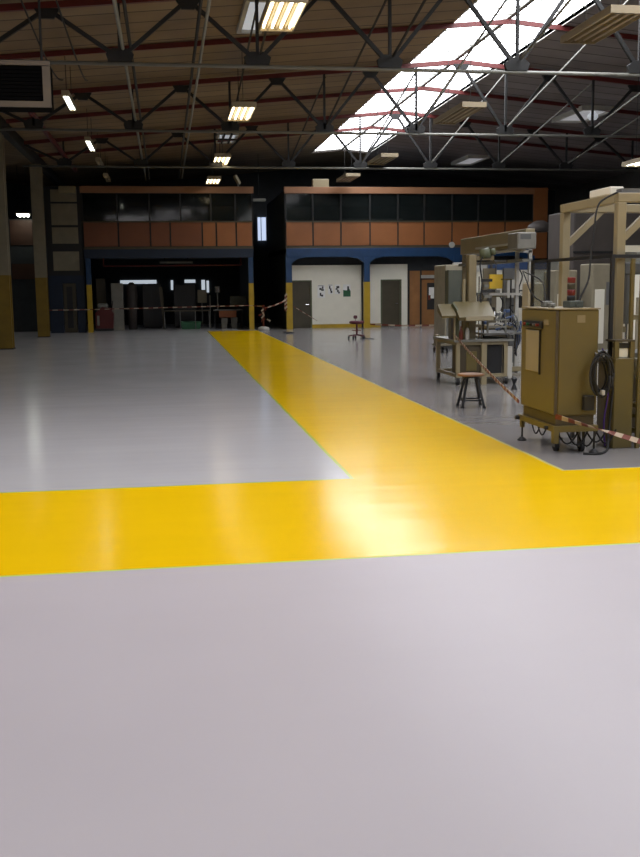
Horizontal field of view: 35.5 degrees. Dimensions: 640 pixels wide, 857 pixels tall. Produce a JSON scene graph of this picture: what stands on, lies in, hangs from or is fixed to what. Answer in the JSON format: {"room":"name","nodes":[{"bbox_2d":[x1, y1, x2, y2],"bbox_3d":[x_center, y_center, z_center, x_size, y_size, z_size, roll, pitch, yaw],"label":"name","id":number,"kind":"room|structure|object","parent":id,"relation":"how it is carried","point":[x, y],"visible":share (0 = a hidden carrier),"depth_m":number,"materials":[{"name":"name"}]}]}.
{"room":"factory floor","nodes":[
{"label":"factory floor","id":0,"kind":"room"},
{"bbox_2d":[98,259,239,324],"bbox_3d":[-7.703,-7.009,51.304,7.080,3.300,0.100,-2,8,-9],"label":"wall","id":1,"kind":"structure","parent":0,"point":[154,272],"depth_m":51.26,"materials":[{"name":"paint"}]},
{"bbox_2d":[120,280,156,283],"bbox_3d":[-9.249,-7.463,50.925,1.820,0.180,0.050,-2,8,-9],"label":"window","id":2,"kind":"structure","parent":1,"relation":"in","point":[121,281],"depth_m":50.91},
{"bbox_2d":[0,0,475,186],"bbox_3d":[-6.717,-8.421,19.230,20.980,1.215,66.000,-2,8,-9],"label":"ceiling","id":3,"kind":"structure","parent":0,"point":[99,22],"depth_m":27.01,"materials":[{"name":"wood"}]},
{"bbox_2d":[16,166,29,216],"bbox_3d":[-12.779,-10.164,42.872,0.540,2.132,0.600,-2,8,-9],"label":"lamp","id":4,"kind":"object","parent":3,"relation":"hanging from","point":[19,214],"visible":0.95,"depth_m":42.79,"materials":[{"name":"metal"}]},
{"bbox_2d":[0,0,53,112],"bbox_3d":[-5.190,-6.373,15.975,1.700,2.474,0.600,-2,8,-9],"label":"space heater","id":5,"kind":"object","parent":3,"relation":"hanging from","point":[25,85],"visible":1,"depth_m":15.90,"materials":[{"name":"metal"}]},
{"bbox_2d":[0,66,42,99],"bbox_3d":[-5.149,-5.474,15.829,1.480,0.514,0.025,-2,8,-9],"label":"grille","id":6,"kind":"object","parent":5,"relation":"attached to","point":[16,82],"depth_m":15.89,"materials":[{"name":"metal"}]},
{"bbox_2d":[20,0,62,80],"bbox_3d":[-5.690,-7.813,20.752,0.161,0.581,8.507,-2,8,-9],"label":"cable","id":7,"kind":"object","parent":3,"relation":"hanging from","point":[22,3],"visible":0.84,"depth_m":18.70,"materials":[{"name":"metal"}]},
{"bbox_2d":[61,56,76,110],"bbox_3d":[-5.944,-8.181,23.624,0.170,0.986,2.020,-2,8,-9],"label":"lamp","id":8,"kind":"object","parent":3,"relation":"hanging from","point":[67,97],"visible":0.98,"depth_m":23.38,"materials":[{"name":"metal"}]},
{"bbox_2d":[84,109,95,151],"bbox_3d":[-7.091,-9.182,30.763,0.170,0.982,2.420,-2,8,-9],"label":"lamp","id":9,"kind":"object","parent":3,"relation":"hanging from","point":[87,139],"visible":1,"depth_m":30.49,"materials":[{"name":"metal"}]},
{"bbox_2d":[205,149,220,183],"bbox_3d":[-4.404,-10.852,41.059,0.560,1.412,2.020,-2,8,-9],"label":"lamp","id":10,"kind":"object","parent":3,"relation":"hanging from","point":[210,179],"visible":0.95,"depth_m":40.95,"materials":[{"name":"metal"}]},
{"bbox_2d":[213,117,231,165],"bbox_3d":[-3.453,-9.990,34.789,0.560,1.371,2.420,-2,8,-9],"label":"lamp","id":11,"kind":"object","parent":3,"relation":"hanging from","point":[225,158],"visible":0.8,"depth_m":34.37,"materials":[{"name":"metal"}]},
{"bbox_2d":[216,133,238,143],"bbox_3d":[-3.576,-11.104,38.190,0.800,0.190,2.300,-2,8,-9],"label":"roof hatch","id":12,"kind":"object","parent":3,"relation":"attached to","point":[231,138],"visible":0.64,"depth_m":37.98,"materials":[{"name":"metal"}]},
{"bbox_2d":[226,61,256,121],"bbox_3d":[-2.015,-8.658,25.315,0.600,1.368,2.170,-2,8,-9],"label":"lamp","id":13,"kind":"object","parent":3,"relation":"hanging from","point":[238,110],"visible":0.92,"depth_m":25.16,"materials":[{"name":"metal"}]},
{"bbox_2d":[236,0,266,33],"bbox_3d":[-1.383,-8.663,20.943,0.550,0.150,2.600,-2,8,-9],"label":"roof hatch","id":14,"kind":"object","parent":3,"relation":"attached to","point":[244,25],"visible":0.64,"depth_m":20.94,"materials":[{"name":"glass"}]},
{"bbox_2d":[258,0,307,31],"bbox_3d":[-0.624,-7.377,16.209,0.600,1.366,1.870,-2,8,-9],"label":"lamp","id":15,"kind":"object","parent":3,"relation":"hanging from","point":[277,15],"visible":1,"depth_m":16.35,"materials":[{"name":"metal"}]},
{"bbox_2d":[336,137,359,181],"bbox_3d":[1.168,-11.417,41.895,0.600,1.893,2.320,-2,8,-9],"label":"lamp","id":16,"kind":"object","parent":3,"relation":"hanging from","point":[346,177],"visible":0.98,"depth_m":41.85,"materials":[{"name":"metal"}]},
{"bbox_2d":[311,0,601,153],"bbox_3d":[5.465,-8.941,17.771,2.780,0.281,59.610,-2,8,-9],"label":"window","id":17,"kind":"structure","parent":3,"relation":"attached to","point":[459,40],"depth_m":27.86,"materials":[{"name":"white glass"}]},
{"bbox_2d":[367,99,397,164],"bbox_3d":[2.190,-10.412,35.119,0.600,1.990,2.370,-2,8,-9],"label":"lamp","id":18,"kind":"object","parent":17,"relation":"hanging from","point":[382,158],"visible":0.98,"depth_m":34.96,"materials":[{"name":"metal"}]},
{"bbox_2d":[433,45,486,124],"bbox_3d":[3.600,-9.115,25.891,0.620,1.989,2.720,-2,8,-9],"label":"lamp","id":19,"kind":"object","parent":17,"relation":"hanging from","point":[463,110],"visible":0.92,"depth_m":25.79,"materials":[{"name":"metal"}]},
{"bbox_2d":[560,0,639,44],"bbox_3d":[4.871,-7.885,17.169,0.660,1.981,2.120,-2,8,-9],"label":"lamp","id":20,"kind":"object","parent":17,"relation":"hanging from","point":[613,18],"visible":1,"depth_m":17.17,"materials":[{"name":"metal"}]},
{"bbox_2d":[6,169,554,324],"bbox_3d":[-4.280,-9.944,53.211,36.000,8.500,0.200,-2,8,-9],"label":"wall","id":21,"kind":"structure","parent":0,"point":[272,184],"depth_m":53.12,"materials":[{"name":"paint"}]},
{"bbox_2d":[257,217,266,240],"bbox_3d":[-3.090,-10.597,53.094,0.520,1.280,0.110,-2,8,-9],"label":"window","id":22,"kind":"structure","parent":21,"relation":"in","point":[261,221],"depth_m":53.07,"materials":[{"name":"white glass"}]},
{"bbox_2d":[0,322,639,856],"bbox_3d":[0.789,-1.086,21.424,36.000,0.200,66.000,-2,8,-9],"label":"floor","id":23,"kind":"structure","parent":0,"point":[271,592],"depth_m":5.81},
{"bbox_2d":[0,133,15,349],"bbox_3d":[-9.899,-5.803,31.058,0.460,6.660,0.460,-2,8,-9],"label":"column","id":24,"kind":"structure","parent":23,"relation":"on","point":[7,341],"depth_m":31.05,"materials":[{"name":"metal"}]},
{"bbox_2d":[8,219,50,331],"bbox_3d":[-16.288,-6.630,43.621,9.000,4.900,0.240,-2,8,-9],"label":"side office","id":25,"kind":"object","parent":23,"relation":"on","point":[20,230],"visible":0.45,"depth_m":44.01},
{"bbox_2d":[29,164,50,336],"bbox_3d":[-10.845,-6.843,38.734,0.460,6.580,0.460,-2,8,-9],"label":"column","id":26,"kind":"structure","parent":23,"relation":"on","point":[36,178],"depth_m":38.56,"materials":[{"name":"metal"}]},
{"bbox_2d":[0,115,66,186],"bbox_3d":[-7.897,-7.581,19.114,0.220,0.340,65.700,-2,8,-9],"label":"girder","id":27,"kind":"object","parent":26,"relation":"on","point":[13,137],"visible":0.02,"depth_m":35.38,"materials":[{"name":"metal"}]},
{"bbox_2d":[96,279,105,310],"bbox_3d":[-9.919,-5.642,45.412,0.420,2.300,0.060,-2,8,-9],"label":"board","id":28,"kind":"object","parent":23,"relation":"on","point":[100,283],"visible":0.43,"depth_m":45.31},
{"bbox_2d":[95,300,113,330],"bbox_3d":[-9.494,-4.990,44.072,0.820,1.377,0.670,-2,8,-9],"label":"cabinet","id":29,"kind":"object","parent":23,"relation":"on","point":[104,318],"depth_m":43.83,"materials":[{"name":"metal"}]},
{"bbox_2d":[111,283,124,329],"bbox_3d":[-9.073,-5.463,44.873,0.520,2.080,0.500,-2,8,-9],"label":"locker","id":30,"kind":"object","parent":23,"relation":"on","point":[117,297],"visible":0.79,"depth_m":44.62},
{"bbox_2d":[126,282,137,329],"bbox_3d":[-8.529,-5.565,45.403,0.520,2.120,0.507,-2,8,-9],"label":"fabric cover","id":31,"kind":"object","parent":23,"relation":"on","point":[131,288],"visible":1,"depth_m":45.23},
{"bbox_2d":[44,186,254,332],"bbox_3d":[-7.736,-7.753,46.521,8.740,6.120,8.250,-2,8,-9],"label":"wall","id":32,"kind":"structure","parent":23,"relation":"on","point":[119,222],"depth_m":42.56,"materials":[{"name":"brown wood"}]},
{"bbox_2d":[102,258,241,266],"bbox_3d":[-6.439,-7.354,43.739,6.020,0.515,0.070,-2,8,-9],"label":"pipe","id":33,"kind":"object","parent":32,"relation":"attached to","point":[240,264],"visible":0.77,"depth_m":43.72,"materials":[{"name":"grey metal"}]},
{"bbox_2d":[142,284,162,327],"bbox_3d":[-7.812,-5.716,46.657,0.900,2.050,0.520,-2,8,-9],"label":"tall cabinet","id":34,"kind":"object","parent":23,"relation":"on","point":[152,317],"visible":0.93,"depth_m":46.40,"materials":[{"name":"metal"}]},
{"bbox_2d":[159,287,164,328],"bbox_3d":[-7.196,-5.492,45.569,0.240,1.900,0.100,-2,8,-9],"label":"door leaf","id":35,"kind":"structure","parent":23,"relation":"on","point":[160,288],"depth_m":45.48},
{"bbox_2d":[173,284,196,327],"bbox_3d":[-6.329,-5.739,46.884,1.040,2.000,0.520,-2,8,-9],"label":"tall cabinet","id":36,"kind":"object","parent":23,"relation":"on","point":[183,295],"visible":0.69,"depth_m":46.61,"materials":[{"name":"metal"}]},
{"bbox_2d":[163,310,210,328],"bbox_3d":[-6.017,-4.934,45.319,2.100,0.840,0.700,-2,8,-9],"label":"table","id":37,"kind":"object","parent":23,"relation":"on","point":[163,310],"visible":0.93,"depth_m":45.00,"materials":[{"name":"grey metal"}]},
{"bbox_2d":[181,321,200,328],"bbox_3d":[-5.866,-4.691,45.376,0.920,0.340,0.500,-2,8,-9],"label":"crate","id":38,"kind":"object","parent":23,"relation":"on","point":[184,324],"visible":0.93,"depth_m":45.14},
{"bbox_2d":[197,290,207,327],"bbox_3d":[-5.480,-5.566,46.488,0.450,1.750,0.400,-2,8,-9],"label":"station","id":39,"kind":"object","parent":23,"relation":"on","point":[202,294],"visible":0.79,"depth_m":46.32,"materials":[{"name":"metal"}]},
{"bbox_2d":[213,309,242,328],"bbox_3d":[-4.202,-5.015,45.681,1.300,0.860,0.720,-2,8,-9],"label":"workbench","id":40,"kind":"object","parent":23,"relation":"on","point":[222,312],"visible":1,"depth_m":45.31,"materials":[{"name":"wood"}]},
{"bbox_2d":[230,296,246,308],"bbox_3d":[-3.736,-5.768,45.785,0.760,0.590,0.250,-2,8,-9],"label":"monitor","id":41,"kind":"object","parent":40,"relation":"on","point":[234,300],"visible":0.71,"depth_m":45.74,"materials":[{"name":"plastic"}]},
{"bbox_2d":[231,317,236,327],"bbox_3d":[-3.922,-4.831,45.709,0.290,0.480,0.300,-2,8,-9],"label":"bin","id":42,"kind":"object","parent":23,"relation":"on","point":[233,319],"visible":0.93,"depth_m":45.56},
{"bbox_2d":[258,305,270,329],"bbox_3d":[-2.449,-4.800,43.286,0.514,1.070,0.514,-6,10,-35],"label":"stand","id":43,"kind":"object","parent":23,"relation":"on","point":[263,327],"visible":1,"depth_m":43.18,"materials":[{"name":"white metal"}]},
{"bbox_2d":[49,305,261,310],"bbox_3d":[-6.994,-5.153,42.675,9.003,0.115,0.388,-2,8,-9],"label":"barrier tape","id":44,"kind":"object","parent":43,"relation":"attached to","point":[231,305],"visible":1,"depth_m":42.84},
{"bbox_2d":[348,315,364,338],"bbox_3d":[1.291,-3.562,35.178,0.602,0.820,0.627,-2,8,-9],"label":"swivel chair","id":45,"kind":"object","parent":23,"relation":"on","point":[357,322],"visible":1,"depth_m":35.06,"materials":[{"name":"plastic"}]},
{"bbox_2d":[267,187,547,328],"bbox_3d":[3.786,-8.133,48.303,11.930,6.120,8.154,-2,8,-9],"label":"wall","id":46,"kind":"structure","parent":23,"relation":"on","point":[386,243],"depth_m":44.57,"materials":[{"name":"paint"}]},
{"bbox_2d":[311,179,328,186],"bbox_3d":[0.008,-10.661,43.788,0.720,0.480,0.350,-2,8,-9],"label":"rooftop box","id":47,"kind":"object","parent":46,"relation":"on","point":[315,182],"visible":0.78,"depth_m":43.60,"materials":[{"name":"beige metal"}]},
{"bbox_2d":[317,285,324,297],"bbox_3d":[0.055,-6.118,44.655,0.340,0.560,0.015,-2,8,-9],"label":"poster","id":48,"kind":"object","parent":46,"relation":"attached to","point":[320,288],"visible":1,"depth_m":44.65,"materials":[{"name":"paper"}]},
{"bbox_2d":[343,284,350,296],"bbox_3d":[1.201,-6.185,44.823,0.340,0.540,0.015,-2,8,-9],"label":"poster","id":49,"kind":"object","parent":46,"relation":"attached to","point":[346,287],"visible":1,"depth_m":44.82,"materials":[{"name":"paper"}]},
{"bbox_2d":[343,289,350,296],"bbox_3d":[1.206,-6.118,44.828,0.333,0.405,0.004,-2,8,-9],"label":"picture","id":50,"kind":"object","parent":49,"relation":"attached to","point":[346,292],"depth_m":44.83},
{"bbox_2d":[370,323,433,326],"bbox_3d":[3.877,-4.529,43.766,3.674,0.130,0.072,2,9,20],"label":"barrier tape","id":51,"kind":"object","parent":46,"relation":"attached to","point":[370,323],"visible":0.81,"depth_m":43.87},
{"bbox_2d":[432,334,448,352],"bbox_3d":[3.326,-2.339,27.557,0.320,0.500,0.620,-2,8,-9],"label":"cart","id":52,"kind":"object","parent":23,"relation":"on","point":[434,343],"visible":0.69,"depth_m":27.58,"materials":[{"name":"metal"}]},
{"bbox_2d":[434,265,461,348],"bbox_3d":[3.885,-3.562,29.295,0.780,2.420,1.250,-2,8,-9],"label":"enclosure","id":53,"kind":"object","parent":23,"relation":"on","point":[440,324],"visible":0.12,"depth_m":29.12,"materials":[{"name":"paint"}]},
{"bbox_2d":[456,372,485,408],"bbox_3d":[2.300,-0.584,15.247,0.408,0.513,0.424,-1,8,-2],"label":"stool","id":54,"kind":"object","parent":23,"relation":"on","point":[467,375],"visible":1,"depth_m":15.12,"materials":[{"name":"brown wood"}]},
{"bbox_2d":[433,229,535,384],"bbox_3d":[3.604,-2.710,21.407,1.978,2.960,6.892,1,8,12],"label":"machine","id":55,"kind":"object","parent":23,"relation":"on","point":[495,345],"visible":0.94,"depth_m":18.77,"materials":[{"name":"beige metal"}]},
{"bbox_2d":[433,335,514,341],"bbox_3d":[2.934,-1.732,19.265,1.160,0.040,1.500,-2,8,-9],"label":"countertop","id":56,"kind":"structure","parent":55,"relation":"on","point":[487,338],"depth_m":18.68,"materials":[{"name":"grey metal"}]},
{"bbox_2d":[455,335,518,403],"bbox_3d":[2.433,-1.014,15.182,0.014,0.505,6.640,0,8,1],"label":"barrier tape","id":57,"kind":"object","parent":55,"relation":"attached to","point":[515,398],"visible":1,"depth_m":14.13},
{"bbox_2d":[476,324,512,327],"bbox_3d":[3.757,-2.217,21.623,0.600,0.060,0.800,-2,8,-9],"label":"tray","id":58,"kind":"object","parent":55,"relation":"on","point":[485,325],"depth_m":21.27,"materials":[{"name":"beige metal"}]},
{"bbox_2d":[476,319,521,337],"bbox_3d":[3.410,-1.554,19.364,0.900,1.250,1.300,-2,8,-9],"label":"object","id":59,"kind":"object","parent":55,"relation":"attached to","point":[487,333],"depth_m":18.81,"materials":[{"name":"grey metal"}]},
{"bbox_2d":[452,262,546,336],"bbox_3d":[6.358,-4.518,35.112,3.500,2.620,0.150,-2,8,-9],"label":"machine","id":60,"kind":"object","parent":23,"relation":"on","point":[540,268],"depth_m":35.07,"materials":[{"name":"paint"}]},
{"bbox_2d":[520,282,543,397],"bbox_3d":[3.196,-1.259,15.071,0.240,1.880,0.320,-2,8,-9],"label":"machine housing","id":61,"kind":"object","parent":23,"relation":"on","point":[538,286],"visible":0.16,"depth_m":14.85,"materials":[{"name":"metal"}]},
{"bbox_2d":[527,220,548,231],"bbox_3d":[8.008,-5.582,37.032,1.200,4.150,0.985,-2,8,-9],"label":"lamp","id":62,"kind":"object","parent":23,"relation":"on","point":[540,225],"visible":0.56,"depth_m":36.42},
{"bbox_2d":[543,262,576,305],"bbox_3d":[6.345,-3.203,26.473,0.620,2.450,0.820,-2,8,-9],"label":"machine housing","id":63,"kind":"object","parent":23,"relation":"on","point":[554,277],"visible":0.26,"depth_m":26.04,"materials":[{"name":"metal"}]},
{"bbox_2d":[514,306,616,452],"bbox_3d":[2.824,-0.585,11.410,0.843,1.585,1.180,-2,8,-9],"label":"cabinet","id":64,"kind":"object","parent":23,"relation":"on","point":[560,344],"visible":0.97,"depth_m":10.93,"materials":[{"name":"beige metal"}]},
{"bbox_2d":[567,277,575,300],"bbox_3d":[2.854,-1.549,11.361,0.120,0.336,0.120,-2,8,-9],"label":"tower","id":65,"kind":"object","parent":64,"relation":"on","point":[571,281],"visible":0.77,"depth_m":11.32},
{"bbox_2d":[563,301,582,307],"bbox_3d":[2.818,-1.380,11.103,0.160,0.075,0.240,-2,8,-9],"label":"junction box","id":66,"kind":"object","parent":64,"relation":"on","point":[566,304],"visible":1,"depth_m":11.03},
{"bbox_2d":[578,192,617,300],"bbox_3d":[3.103,-2.043,11.289,0.578,1.251,0.105,-5,9,-29],"label":"cable","id":67,"kind":"object","parent":66,"relation":"attached to","point":[603,199],"visible":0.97,"depth_m":11.27,"materials":[{"name":"rubber"}]},
{"bbox_2d":[555,414,639,443],"bbox_3d":[3.386,0.138,10.235,2.089,0.445,0.058,5,10,36],"label":"barrier tape","id":68,"kind":"object","parent":64,"relation":"attached to","point":[558,417],"visible":1,"depth_m":10.50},
{"bbox_2d":[589,350,614,397],"bbox_3d":[3.032,-0.583,10.762,0.251,0.519,0.231,3,9,26],"label":"cable coil","id":69,"kind":"object","parent":64,"relation":"hanging from","point":[596,390],"visible":1,"depth_m":10.74,"materials":[{"name":"rubber"}]},
{"bbox_2d":[530,254,639,437],"bbox_3d":[3.814,-1.082,12.750,1.440,2.170,2.540,-2,8,-9],"label":"guard","id":70,"kind":"object","parent":23,"relation":"on","point":[612,257],"visible":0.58,"depth_m":11.41,"materials":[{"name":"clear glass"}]},
{"bbox_2d":[548,213,639,300],"bbox_3d":[9.305,-4.554,30.415,4.270,3.950,2.030,-2,8,-9],"label":"enclosure","id":71,"kind":"object","parent":23,"relation":"on","point":[604,230],"visible":0.24,"depth_m":29.12,"materials":[{"name":"metal"}]},
{"bbox_2d":[580,263,609,349],"bbox_3d":[7.246,-3.126,26.215,0.620,2.350,0.820,-2,8,-9],"label":"machine housing","id":72,"kind":"object","parent":23,"relation":"on","point":[596,293],"visible":0.55,"depth_m":25.80,"materials":[{"name":"metal"}]},
{"bbox_2d":[583,382,613,454],"bbox_3d":[3.092,-0.174,10.924,0.484,0.910,0.153,-7,10,-36],"label":"hose","id":73,"kind":"object","parent":23,"relation":"on","point":[612,387],"visible":0.84,"depth_m":11.07,"materials":[{"name":"rubber"}]},
{"bbox_2d":[558,187,639,356],"bbox_3d":[4.372,-1.444,12.479,2.355,2.950,1.800,-2,8,-9],"label":"frame","id":74,"kind":"object","parent":23,"relation":"on","point":[617,204],"visible":0.67,"depth_m":11.54,"materials":[{"name":"beige metal"}]},
{"bbox_2d":[616,188,639,192],"bbox_3d":[4.470,-2.737,11.546,2.155,0.050,0.140,-2,8,-9],"label":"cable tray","id":75,"kind":"object","parent":74,"relation":"on","point":[623,190],"depth_m":11.34,"materials":[{"name":"grey metal"}]},
{"bbox_2d":[597,245,639,432],"bbox_3d":[4.016,-1.125,12.571,1.050,2.300,0.700,-2,8,-9],"label":"press","id":76,"kind":"object","parent":23,"relation":"on","point":[628,248],"visible":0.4,"depth_m":12.33,"materials":[{"name":"paint"}]},
{"bbox_2d":[603,339,634,447],"bbox_3d":[3.387,-0.398,11.345,0.235,1.220,0.250,-2,8,-9],"label":"base cabinet","id":77,"kind":"object","parent":23,"relation":"on","point":[621,416],"visible":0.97,"depth_m":11.23,"materials":[{"name":"beige metal"}]},
{"bbox_2d":[602,348,608,445],"bbox_3d":[3.231,-0.356,11.330,0.080,1.106,0.121,-2,8,-9],"label":"cable","id":78,"kind":"object","parent":77,"relation":"attached to","point":[602,348],"visible":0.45,"depth_m":11.30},
{"bbox_2d":[622,252,639,348],"bbox_3d":[6.032,-2.156,18.960,0.700,2.500,0.920,-2,8,-9],"label":"machine housing","id":79,"kind":"object","parent":23,"relation":"on","point":[637,277],"visible":0.14,"depth_m":18.48,"materials":[{"name":"paint"}]},
{"bbox_2d":[628,259,639,447],"bbox_3d":[3.989,-0.860,11.347,0.925,2.120,0.280,-2,8,-9],"label":"rack","id":80,"kind":"object","parent":23,"relation":"on","point":[636,404],"visible":0.69,"depth_m":11.27,"materials":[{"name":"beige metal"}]},
{"bbox_2d":[297,149,366,166],"bbox_3d":[0.457,-13.494,50.075,2.700,0.271,6.400,-2,8,-9],"label":"ceiling","id":81,"kind":"structure","parent":0,"point":[328,158],"depth_m":49.52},
{"bbox_2d":[348,0,639,190],"bbox_3d":[12.210,-9.036,22.078,11.920,1.237,66.000,-2,8,-9],"label":"ceiling","id":82,"kind":"structure","parent":0,"point":[607,55],"depth_m":36.90,"materials":[{"name":"metal"}]},
{"bbox_2d":[0,19,637,58],"bbox_3d":[4.644,-9.156,24.055,26.090,1.315,0.070,-2,8,-9],"label":"rafter","id":83,"kind":"object","parent":82,"relation":"attached to","point":[502,21],"visible":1,"depth_m":23.25,"materials":[{"name":"red metal"}]},
{"bbox_2d":[6,86,639,122],"bbox_3d":[3.400,-10.284,32.081,26.090,1.315,0.070,-2,8,-9],"label":"rafter","id":84,"kind":"object","parent":82,"relation":"attached to","point":[433,89],"visible":0.87,"depth_m":31.49,"materials":[{"name":"red metal"}]},
{"bbox_2d":[39,126,639,157],"bbox_3d":[2.186,-11.384,39.912,26.090,1.315,0.070,-2,8,-9],"label":"rafter","id":85,"kind":"object","parent":82,"relation":"attached to","point":[369,127],"visible":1,"depth_m":39.63,"materials":[{"name":"red metal"}]},
{"bbox_2d":[451,155,489,165],"bbox_3d":[6.918,-12.384,46.175,1.000,0.150,2.700,-2,8,-9],"label":"roof hatch","id":86,"kind":"object","parent":82,"relation":"attached to","point":[468,160],"visible":0.97,"depth_m":45.92,"materials":[{"name":"white metal"}]},
{"bbox_2d":[552,105,616,122],"bbox_3d":[8.922,-10.525,33.925,1.200,0.390,2.600,-2,8,-9],"label":"skylight","id":87,"kind":"object","parent":82,"relation":"attached to","point":[570,116],"visible":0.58,"depth_m":33.55,"materials":[{"name":"white glass"}]},
{"bbox_2d":[622,77,639,166],"bbox_3d":[8.893,-8.559,27.147,0.500,2.620,1.920,-2,8,-9],"label":"lamp","id":88,"kind":"object","parent":82,"relation":"hanging from","point":[634,162],"visible":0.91,"depth_m":27.75,"materials":[{"name":"metal"}]},
{"bbox_2d":[554,171,639,213],"bbox_3d":[18.137,-5.955,23.429,0.200,8.500,66.000,-2,8,-9],"label":"wall","id":89,"kind":"structure","parent":0,"point":[580,192],"depth_m":50.62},
{"bbox_2d":[0,0,639,76],"bbox_3d":[5.211,-8.165,20.093,26.211,2.064,0.100,-2,8,-9],"label":"roof truss","id":90,"kind":"object","parent":89,"relation":"attached to","point":[49,9],"visible":0.93,"depth_m":19.23,"materials":[{"name":"grey metal"}]},
{"bbox_2d":[55,0,87,80],"bbox_3d":[-5.097,-7.832,20.841,0.161,0.581,8.507,-2,8,-9],"label":"cable","id":91,"kind":"object","parent":90,"relation":"hanging from","point":[55,0],"visible":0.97,"depth_m":18.95,"materials":[{"name":"metal"}]},
{"bbox_2d":[392,0,425,57],"bbox_3d":[2.028,-7.354,15.536,0.035,1.316,8.025,-2,8,-9],"label":"diagonal brace","id":92,"kind":"object","parent":90,"relation":"attached to","point":[424,1],"visible":1,"depth_m":18.16,"materials":[{"name":"metal"}]},
{"bbox_2d":[520,0,571,60],"bbox_3d":[4.596,-7.555,15.905,0.035,1.555,8.026,-2,8,-9],"label":"diagonal brace","id":93,"kind":"object","parent":90,"relation":"attached to","point":[568,1],"visible":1,"depth_m":18.54,"materials":[{"name":"grey metal"}]},
{"bbox_2d":[0,59,639,137],"bbox_3d":[3.967,-9.293,28.120,26.211,2.064,0.100,-2,8,-9],"label":"roof truss","id":94,"kind":"object","parent":89,"relation":"attached to","point":[33,124],"visible":0.88,"depth_m":27.58,"materials":[{"name":"grey metal"}]},
{"bbox_2d":[28,112,77,171],"bbox_3d":[-8.242,-8.888,30.677,0.150,0.143,17.000,-2,8,-9],"label":"pipe","id":95,"kind":"object","parent":94,"relation":"attached to","point":[49,136],"visible":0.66,"depth_m":30.99,"materials":[{"name":"metal"}]},
{"bbox_2d":[112,0,146,180],"bbox_3d":[-4.816,-8.152,25.948,0.070,0.070,32.500,-2,8,-9],"label":"conduit","id":96,"kind":"object","parent":94,"relation":"attached to","point":[114,2],"visible":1,"depth_m":20.86,"materials":[{"name":"grey metal"}]},
{"bbox_2d":[122,0,149,179],"bbox_3d":[-4.678,-8.196,25.963,0.060,0.060,32.500,-2,8,-9],"label":"conduit","id":97,"kind":"object","parent":94,"relation":"attached to","point":[123,1],"visible":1,"depth_m":20.99,"materials":[{"name":"metal"}]},
{"bbox_2d":[178,0,202,178],"bbox_3d":[-3.472,-8.295,26.136,0.060,0.060,32.500,-2,8,-9],"label":"conduit","id":98,"kind":"object","parent":94,"relation":"attached to","point":[200,1],"visible":1,"depth_m":21.17,"materials":[{"name":"metal"}]},
{"bbox_2d":[181,0,210,178],"bbox_3d":[-3.344,-8.279,26.158,0.060,0.060,32.500,-2,8,-9],"label":"conduit","id":99,"kind":"object","parent":94,"relation":"attached to","point":[208,1],"visible":1,"depth_m":21.09,"materials":[{"name":"grey metal"}]},
{"bbox_2d":[232,0,258,122],"bbox_3d":[-1.784,-8.280,23.192,0.035,1.077,8.024,-2,8,-9],"label":"diagonal brace","id":100,"kind":"object","parent":94,"relation":"attached to","point":[253,22],"visible":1,"depth_m":21.68,"materials":[{"name":"metal"}]},
{"bbox_2d":[326,0,386,124],"bbox_3d":[0.784,-8.481,23.562,0.035,1.316,8.025,-2,8,-9],"label":"diagonal brace","id":101,"kind":"object","parent":94,"relation":"attached to","point":[385,1],"visible":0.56,"depth_m":22.91,"materials":[{"name":"metal"}]},
{"bbox_2d":[418,0,506,125],"bbox_3d":[3.352,-8.683,23.932,0.035,1.555,8.026,-2,8,-9],"label":"diagonal brace","id":102,"kind":"object","parent":94,"relation":"attached to","point":[504,2],"visible":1,"depth_m":23.50,"materials":[{"name":"grey metal"}]},
{"bbox_2d":[507,0,629,126],"bbox_3d":[5.922,-8.766,24.318,0.035,1.555,8.026,-2,8,-9],"label":"diagonal brace","id":103,"kind":"object","parent":94,"relation":"attached to","point":[627,1],"visible":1,"depth_m":25.16,"materials":[{"name":"grey metal"}]},
{"bbox_2d":[594,92,639,127],"bbox_3d":[8.493,-8.731,24.722,0.035,1.316,8.025,-2,8,-9],"label":"diagonal brace","id":104,"kind":"object","parent":94,"relation":"attached to","point":[635,96],"visible":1,"depth_m":27.20,"materials":[{"name":"grey metal"}]},
{"bbox_2d":[22,110,639,170],"bbox_3d":[2.723,-10.421,36.146,26.211,2.064,0.100,-2,8,-9],"label":"roof truss","id":105,"kind":"object","parent":89,"relation":"attached to","point":[250,126],"visible":0.84,"depth_m":35.80,"materials":[{"name":"grey metal"}]},
{"bbox_2d":[290,76,325,160],"bbox_3d":[-0.460,-9.609,31.588,0.035,1.316,8.025,-2,8,-9],"label":"diagonal brace","id":106,"kind":"object","parent":105,"relation":"attached to","point":[325,76],"visible":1,"depth_m":30.98,"materials":[{"name":"metal"}]},
{"bbox_2d":[361,72,414,161],"bbox_3d":[2.108,-9.810,31.958,0.035,1.555,8.026,-2,8,-9],"label":"diagonal brace","id":107,"kind":"object","parent":105,"relation":"attached to","point":[414,72],"visible":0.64,"depth_m":31.22,"materials":[{"name":"grey metal"}]},
{"bbox_2d":[432,74,504,162],"bbox_3d":[4.678,-9.894,32.344,0.035,1.555,8.026,-2,8,-9],"label":"diagonal brace","id":108,"kind":"object","parent":105,"relation":"attached to","point":[503,75],"visible":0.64,"depth_m":32.34,"materials":[{"name":"grey metal"}]},
{"bbox_2d":[500,83,591,162],"bbox_3d":[7.249,-9.859,32.748,0.035,1.316,8.025,-2,8,-9],"label":"diagonal brace","id":109,"kind":"object","parent":105,"relation":"attached to","point":[588,86],"visible":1,"depth_m":32.00,"materials":[{"name":"grey metal"}]},
{"bbox_2d":[568,116,639,163],"bbox_3d":[9.820,-9.823,33.151,0.035,1.077,8.024,-2,8,-9],"label":"diagonal brace","id":110,"kind":"object","parent":105,"relation":"attached to","point":[639,116],"visible":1,"depth_m":34.12,"materials":[{"name":"grey metal"}]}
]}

